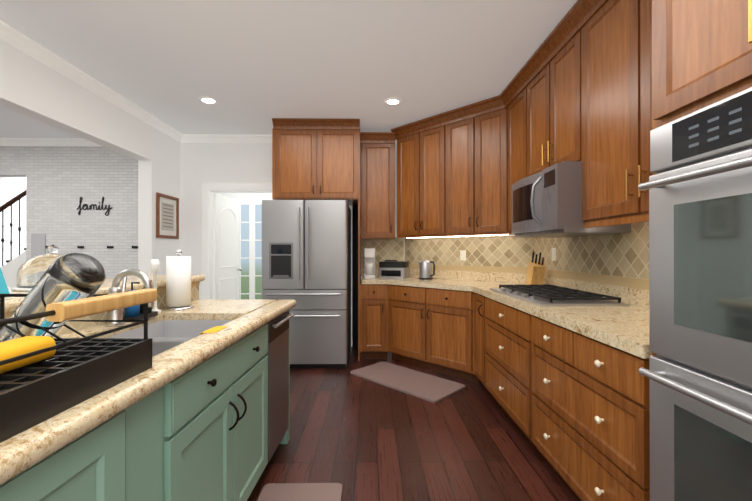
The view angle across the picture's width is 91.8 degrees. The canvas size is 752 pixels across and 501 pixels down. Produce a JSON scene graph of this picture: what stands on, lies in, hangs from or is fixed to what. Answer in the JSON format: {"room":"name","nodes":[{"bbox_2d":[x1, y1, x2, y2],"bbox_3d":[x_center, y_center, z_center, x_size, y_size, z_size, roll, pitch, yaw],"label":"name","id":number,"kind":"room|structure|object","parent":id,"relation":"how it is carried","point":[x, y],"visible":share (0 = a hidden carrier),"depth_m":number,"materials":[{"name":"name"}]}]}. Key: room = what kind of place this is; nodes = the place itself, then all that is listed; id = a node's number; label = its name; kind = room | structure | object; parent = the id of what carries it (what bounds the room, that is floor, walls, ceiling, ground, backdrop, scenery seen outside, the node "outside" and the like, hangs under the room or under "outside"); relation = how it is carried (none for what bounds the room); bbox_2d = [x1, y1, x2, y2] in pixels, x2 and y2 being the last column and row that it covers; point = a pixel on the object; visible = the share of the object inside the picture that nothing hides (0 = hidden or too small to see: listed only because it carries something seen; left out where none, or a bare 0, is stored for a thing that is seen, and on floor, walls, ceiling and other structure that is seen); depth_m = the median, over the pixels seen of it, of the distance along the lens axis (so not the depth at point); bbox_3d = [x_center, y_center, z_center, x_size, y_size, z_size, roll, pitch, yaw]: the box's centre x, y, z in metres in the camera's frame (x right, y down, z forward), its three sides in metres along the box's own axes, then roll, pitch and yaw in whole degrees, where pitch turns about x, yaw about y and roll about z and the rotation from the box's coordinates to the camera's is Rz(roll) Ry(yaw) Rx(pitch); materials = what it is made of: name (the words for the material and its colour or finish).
{"room":"kitchen","nodes":[
{"label":"kitchen","id":0,"kind":"room"},
{"bbox_2d":[0,146,137,277],"bbox_3d":[-5.385,-0.115,4.952,5.690,2.740,0.150,0,0,-1],"label":"brick wall","id":1,"kind":"structure","parent":0,"point":[61,181],"depth_m":4.90,"materials":[{"name":"white brick"}]},
{"bbox_2d":[0,138,100,145],"bbox_3d":[-5.459,-1.442,4.844,5.540,0.085,0.070,0,0,-1],"label":"crown molding","id":2,"kind":"structure","parent":1,"relation":"attached to","point":[3,141],"depth_m":4.86,"materials":[{"name":"white wood"}]},
{"bbox_2d":[31,234,137,257],"bbox_3d":[-3.904,-0.035,4.865,1.410,0.380,0.064,0,0,-1],"label":"coat hooks","id":3,"kind":"object","parent":1,"relation":"attached to","point":[38,245],"visible":0.96,"depth_m":4.87,"materials":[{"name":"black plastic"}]},
{"bbox_2d":[77,197,111,215],"bbox_3d":[-3.778,-0.595,4.894,0.474,0.257,0.013,0,0,-1],"label":"family sign","id":4,"kind":"object","parent":1,"relation":"attached to","point":[90,207],"visible":1,"depth_m":4.89,"materials":[{"name":"black plastic"}]},
{"bbox_2d":[0,40,404,346],"bbox_3d":[-3.291,-0.122,2.142,10.097,2.740,9.570,0,0,-1],"label":"wall","id":5,"kind":"structure","parent":0,"point":[31,87],"depth_m":4.11,"materials":[{"name":"white paint"}]},
{"bbox_2d":[0,182,25,266],"bbox_3d":[-6.004,-0.440,6.574,1.580,1.580,0.030,0,0,-1],"label":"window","id":6,"kind":"structure","parent":5,"relation":"in","point":[9,191],"depth_m":6.56,"materials":[{"name":"white"}]},
{"bbox_2d":[0,20,183,142],"bbox_3d":[-2.450,-1.452,1.128,0.070,0.085,7.210,0,0,-1],"label":"crown molding","id":7,"kind":"structure","parent":5,"relation":"attached to","point":[14,38],"depth_m":3.02,"materials":[{"name":"white wood"}]},
{"bbox_2d":[156,192,178,238],"bbox_3d":[-2.520,-0.406,4.419,0.022,0.520,0.460,0,0,-1],"label":"picture frame","id":8,"kind":"object","parent":5,"relation":"attached to","point":[167,216],"visible":0.98,"depth_m":4.41,"materials":[{"name":"brown wood"}]},
{"bbox_2d":[213,193,241,298],"bbox_3d":[-2.128,0.240,5.240,0.184,2.008,0.766,0,0,-1],"label":"hall door","id":9,"kind":"structure","parent":5,"relation":"in","point":[226,269],"depth_m":5.15,"materials":[{"name":"white wood"}]},
{"bbox_2d":[202,184,271,298],"bbox_3d":[-1.752,0.198,4.790,1.000,2.115,0.138,0,0,-1],"label":"door frame","id":10,"kind":"structure","parent":5,"relation":"attached to","point":[209,191],"depth_m":4.72,"materials":[{"name":"white wood"}]},
{"bbox_2d":[238,200,261,298],"bbox_3d":[-2.307,0.161,6.803,1.060,2.200,0.035,0,0,-1],"label":"window","id":11,"kind":"structure","parent":5,"relation":"in","point":[250,247],"depth_m":6.81,"materials":[{"name":"white"}]},
{"bbox_2d":[184,134,396,143],"bbox_3d":[-1.031,-1.443,4.718,2.810,0.085,0.070,0,0,-1],"label":"crown molding","id":12,"kind":"structure","parent":5,"relation":"attached to","point":[188,138],"depth_m":4.71,"materials":[{"name":"white wood"}]},
{"bbox_2d":[272,120,363,207],"bbox_3d":[-0.690,-1.034,4.459,1.005,0.896,0.585,0,0,-1],"label":"upper cabinet","id":13,"kind":"object","parent":5,"relation":"attached to","point":[312,159],"depth_m":4.17,"materials":[{"name":"brown wood"}]},
{"bbox_2d":[360,268,377,275],"bbox_3d":[0.086,0.285,4.746,0.554,0.099,0.027,0,0,-1],"label":"backsplash","id":14,"kind":"structure","parent":5,"relation":"attached to","point":[361,269],"depth_m":4.73,"materials":[{"name":"beige tile"}]},
{"bbox_2d":[360,140,395,239],"bbox_3d":[0.021,-0.737,4.602,0.420,1.185,0.319,0,0,-1],"label":"upper cabinet","id":15,"kind":"object","parent":5,"relation":"attached to","point":[377,157],"depth_m":4.45,"materials":[{"name":"brown wood"}]},
{"bbox_2d":[396,104,499,239],"bbox_3d":[0.865,-0.774,4.075,1.212,1.215,1.212,0,0,-1],"label":"upper cabinet","id":16,"kind":"object","parent":5,"relation":"attached to","point":[448,163],"depth_m":3.91,"materials":[{"name":"brown wood"}]},
{"bbox_2d":[405,236,535,271],"bbox_3d":[0.966,-0.030,4.186,1.171,0.417,1.171,0,0,-1],"label":"backsplash","id":17,"kind":"structure","parent":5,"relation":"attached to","point":[448,253],"depth_m":4.08,"materials":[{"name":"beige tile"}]},
{"bbox_2d":[500,76,527,171],"bbox_3d":[1.383,-0.776,3.246,0.355,1.215,0.575,0,0,-1],"label":"upper cabinet","id":18,"kind":"object","parent":5,"relation":"attached to","point":[514,110],"depth_m":3.28,"materials":[{"name":"brown wood"}]},
{"bbox_2d":[500,156,583,239],"bbox_3d":[1.304,-0.367,2.715,0.524,0.512,0.560,0,0,-1],"label":"upper cabinet","id":19,"kind":"object","parent":5,"relation":"attached to","point":[514,180],"depth_m":3.08,"materials":[{"name":"brown wood"}]},
{"bbox_2d":[528,24,579,155],"bbox_3d":[1.412,-0.968,2.637,0.315,0.834,0.779,0,0,-1],"label":"upper cabinet","id":20,"kind":"object","parent":5,"relation":"attached to","point":[554,88],"depth_m":2.54,"materials":[{"name":"brown wood"}]},
{"bbox_2d":[512,144,631,237],"bbox_3d":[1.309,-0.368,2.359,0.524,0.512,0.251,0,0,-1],"label":"microwave","id":21,"kind":"object","parent":5,"relation":"attached to","point":[553,171],"depth_m":2.31,"materials":[{"name":"silver metal"}]},
{"bbox_2d":[544,276,631,303],"bbox_3d":[1.563,0.279,2.431,0.025,0.099,2.331,0,0,-1],"label":"backsplash","id":22,"kind":"structure","parent":5,"relation":"attached to","point":[585,287],"depth_m":2.56,"materials":[{"name":"beige stone"}]},
{"bbox_2d":[580,0,631,223],"bbox_3d":[1.424,-0.780,1.791,0.315,1.215,1.049,0,0,-1],"label":"upper cabinet","id":23,"kind":"object","parent":5,"relation":"attached to","point":[597,154],"depth_m":2.01,"materials":[{"name":"brown wood"}]},
{"bbox_2d":[0,0,576,137],"bbox_3d":[-3.310,-1.541,2.510,10.370,0.100,10.400,0,0,-1],"label":"ceiling","id":24,"kind":"structure","parent":0,"point":[253,67],"depth_m":2.76,"materials":[{"name":"white paint"}]},
{"bbox_2d":[199,97,217,104],"bbox_3d":[-1.660,-1.484,3.614,0.178,0.008,0.178,0,0,-10],"label":"recessed light","id":25,"kind":"object","parent":24,"relation":"in","point":[208,100],"depth_m":3.61,"materials":[{"name":"white"}]},
{"bbox_2d":[384,98,401,105],"bbox_3d":[0.169,-1.484,3.641,0.178,0.008,0.178,0,0,-10],"label":"recessed light","id":26,"kind":"object","parent":24,"relation":"in","point":[390,101],"depth_m":3.63,"materials":[{"name":"white"}]},
{"bbox_2d":[247,347,579,500],"bbox_3d":[-3.310,1.299,2.503,10.370,0.100,10.400,0,0,-1],"label":"floor","id":27,"kind":"structure","parent":0,"point":[359,438],"depth_m":2.32,"materials":[{"name":"brown wood"}]},
{"bbox_2d":[0,190,25,286],"bbox_3d":[-5.256,-0.452,6.005,3.678,3.422,1.070,0,0,-1],"label":"staircase","id":28,"kind":"structure","parent":27,"relation":"on","point":[10,268],"depth_m":5.50,"materials":[{"name":"white wood"}]},
{"bbox_2d":[0,279,295,500],"bbox_3d":[-0.978,0.725,0.881,0.945,1.040,3.169,0,0,-1],"label":"kitchen island","id":29,"kind":"object","parent":27,"relation":"on","point":[199,410],"depth_m":1.20,"materials":[{"name":"green"}]},
{"bbox_2d":[0,253,156,442],"bbox_3d":[-0.840,0.164,0.674,0.466,0.318,0.706,0,0,-1],"label":"dish rack","id":30,"kind":"object","parent":29,"relation":"on","point":[44,375],"visible":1,"depth_m":0.83,"materials":[{"name":"black plastic"}]},
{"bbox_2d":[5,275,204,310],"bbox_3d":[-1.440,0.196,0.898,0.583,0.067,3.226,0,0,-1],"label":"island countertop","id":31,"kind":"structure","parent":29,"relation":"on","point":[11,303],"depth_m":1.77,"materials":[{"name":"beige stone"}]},
{"bbox_2d":[0,267,9,293],"bbox_3d":[-1.333,0.102,1.261,0.069,0.130,0.072,0,0,-1],"label":"brush","id":32,"kind":"object","parent":31,"relation":"on","point":[4,288],"visible":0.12,"depth_m":1.29,"materials":[{"name":"teal plastic"}]},
{"bbox_2d":[11,245,61,290],"bbox_3d":[-1.403,0.069,1.583,0.260,0.190,0.260,0,0,-1],"label":"glass dome","id":33,"kind":"object","parent":31,"relation":"on","point":[30,272],"visible":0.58,"depth_m":1.49,"materials":[{"name":"clear glass"}]},
{"bbox_2d":[105,268,153,326],"bbox_3d":[-1.065,0.202,1.617,0.225,0.249,0.157,0,0,-1],"label":"faucet","id":34,"kind":"object","parent":31,"relation":"on","point":[114,288],"visible":0.77,"depth_m":1.57,"materials":[{"name":"silver metal"}]},
{"bbox_2d":[123,280,157,319],"bbox_3d":[-1.144,0.236,1.756,0.096,0.180,0.182,0,0,-1],"label":"soap caddy","id":35,"kind":"object","parent":31,"relation":"on","point":[136,312],"visible":0.48,"depth_m":1.71,"materials":[{"name":"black plastic"}]},
{"bbox_2d":[150,259,161,312],"bbox_3d":[-1.155,0.186,1.907,0.060,0.282,0.060,0,0,-1],"label":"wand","id":36,"kind":"object","parent":31,"relation":"on","point":[154,266],"visible":0.88,"depth_m":1.90,"materials":[{"name":"white plastic"}]},
{"bbox_2d":[163,250,193,310],"bbox_3d":[-1.112,0.161,2.056,0.160,0.332,0.160,0,0,-1],"label":"paper towel holder","id":37,"kind":"object","parent":31,"relation":"on","point":[178,282],"visible":1,"depth_m":2.00,"materials":[{"name":"white paper"}]},
{"bbox_2d":[109,320,232,356],"bbox_3d":[-0.905,0.474,1.505,0.422,0.225,0.782,0,0,1],"label":"sink","id":38,"kind":"object","parent":29,"relation":"in","point":[165,335],"depth_m":1.85,"materials":[{"name":"silver metal"}]},
{"bbox_2d":[257,483,341,500],"bbox_3d":[-0.372,1.236,1.310,0.410,0.018,1.230,0,0,-1],"label":"area rug","id":39,"kind":"object","parent":27,"relation":"on","point":[301,492],"visible":0.92,"depth_m":1.85,"materials":[{"name":"fabric"}]},
{"bbox_2d":[262,200,350,367],"bbox_3d":[-0.758,0.364,4.229,0.897,1.780,0.966,0,0,-1],"label":"refrigerator","id":40,"kind":"object","parent":27,"relation":"on","point":[306,255],"visible":0.85,"depth_m":3.81,"materials":[{"name":"silver metal"}]},
{"bbox_2d":[351,361,464,402],"bbox_3d":[0.279,1.242,3.522,1.050,0.018,0.500,0,0,44],"label":"mat","id":41,"kind":"object","parent":27,"relation":"on","point":[427,387],"visible":1,"depth_m":3.43,"materials":[{"name":"brown rubber"}]},
{"bbox_2d":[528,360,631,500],"bbox_3d":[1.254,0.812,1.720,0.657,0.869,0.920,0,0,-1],"label":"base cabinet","id":42,"kind":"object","parent":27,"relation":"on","point":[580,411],"depth_m":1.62,"materials":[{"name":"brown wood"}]},
{"bbox_2d":[352,276,635,359],"bbox_3d":[0.709,0.354,3.014,1.710,0.049,3.509,0,0,-1],"label":"countertop","id":43,"kind":"structure","parent":42,"relation":"on","point":[441,317],"depth_m":3.25,"materials":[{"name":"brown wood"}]},
{"bbox_2d":[364,248,374,277],"bbox_3d":[-0.080,0.154,4.553,0.140,0.360,0.200,0,0,-1],"label":"appliance","id":44,"kind":"object","parent":43,"relation":"on","point":[369,262],"visible":1,"depth_m":4.46,"materials":[{"name":"white plastic"}]},
{"bbox_2d":[378,260,408,278],"bbox_3d":[0.215,0.222,4.418,0.340,0.224,0.298,0,0,17],"label":"toaster oven","id":45,"kind":"object","parent":43,"relation":"on","point":[391,269],"visible":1,"depth_m":4.30,"materials":[{"name":"silver metal"}]},
{"bbox_2d":[418,259,434,279],"bbox_3d":[0.584,0.215,4.218,0.174,0.236,0.174,0,0,-1],"label":"kettle","id":46,"kind":"object","parent":43,"relation":"on","point":[426,269],"visible":1,"depth_m":4.17,"materials":[{"name":"silver metal"}]},
{"bbox_2d":[525,252,545,284],"bbox_3d":[1.425,0.171,3.264,0.110,0.320,0.181,0,0,-1],"label":"knife block","id":47,"kind":"object","parent":43,"relation":"on","point":[536,272],"visible":0.92,"depth_m":3.21,"materials":[{"name":"brown wood"}]},
{"bbox_2d":[490,285,629,305],"bbox_3d":[1.229,0.306,2.611,0.520,0.045,0.940,0,0,-1],"label":"cooktop","id":48,"kind":"object","parent":43,"relation":"in","point":[538,295],"depth_m":2.35,"materials":[{"name":"black metal"}]},
{"bbox_2d":[632,0,751,500],"bbox_3d":[1.256,-0.073,0.842,0.679,2.634,0.839,0,0,-1],"label":"tall cabinet","id":49,"kind":"object","parent":27,"relation":"on","point":[692,59],"depth_m":1.06,"materials":[{"name":"brown wood"}]}
]}

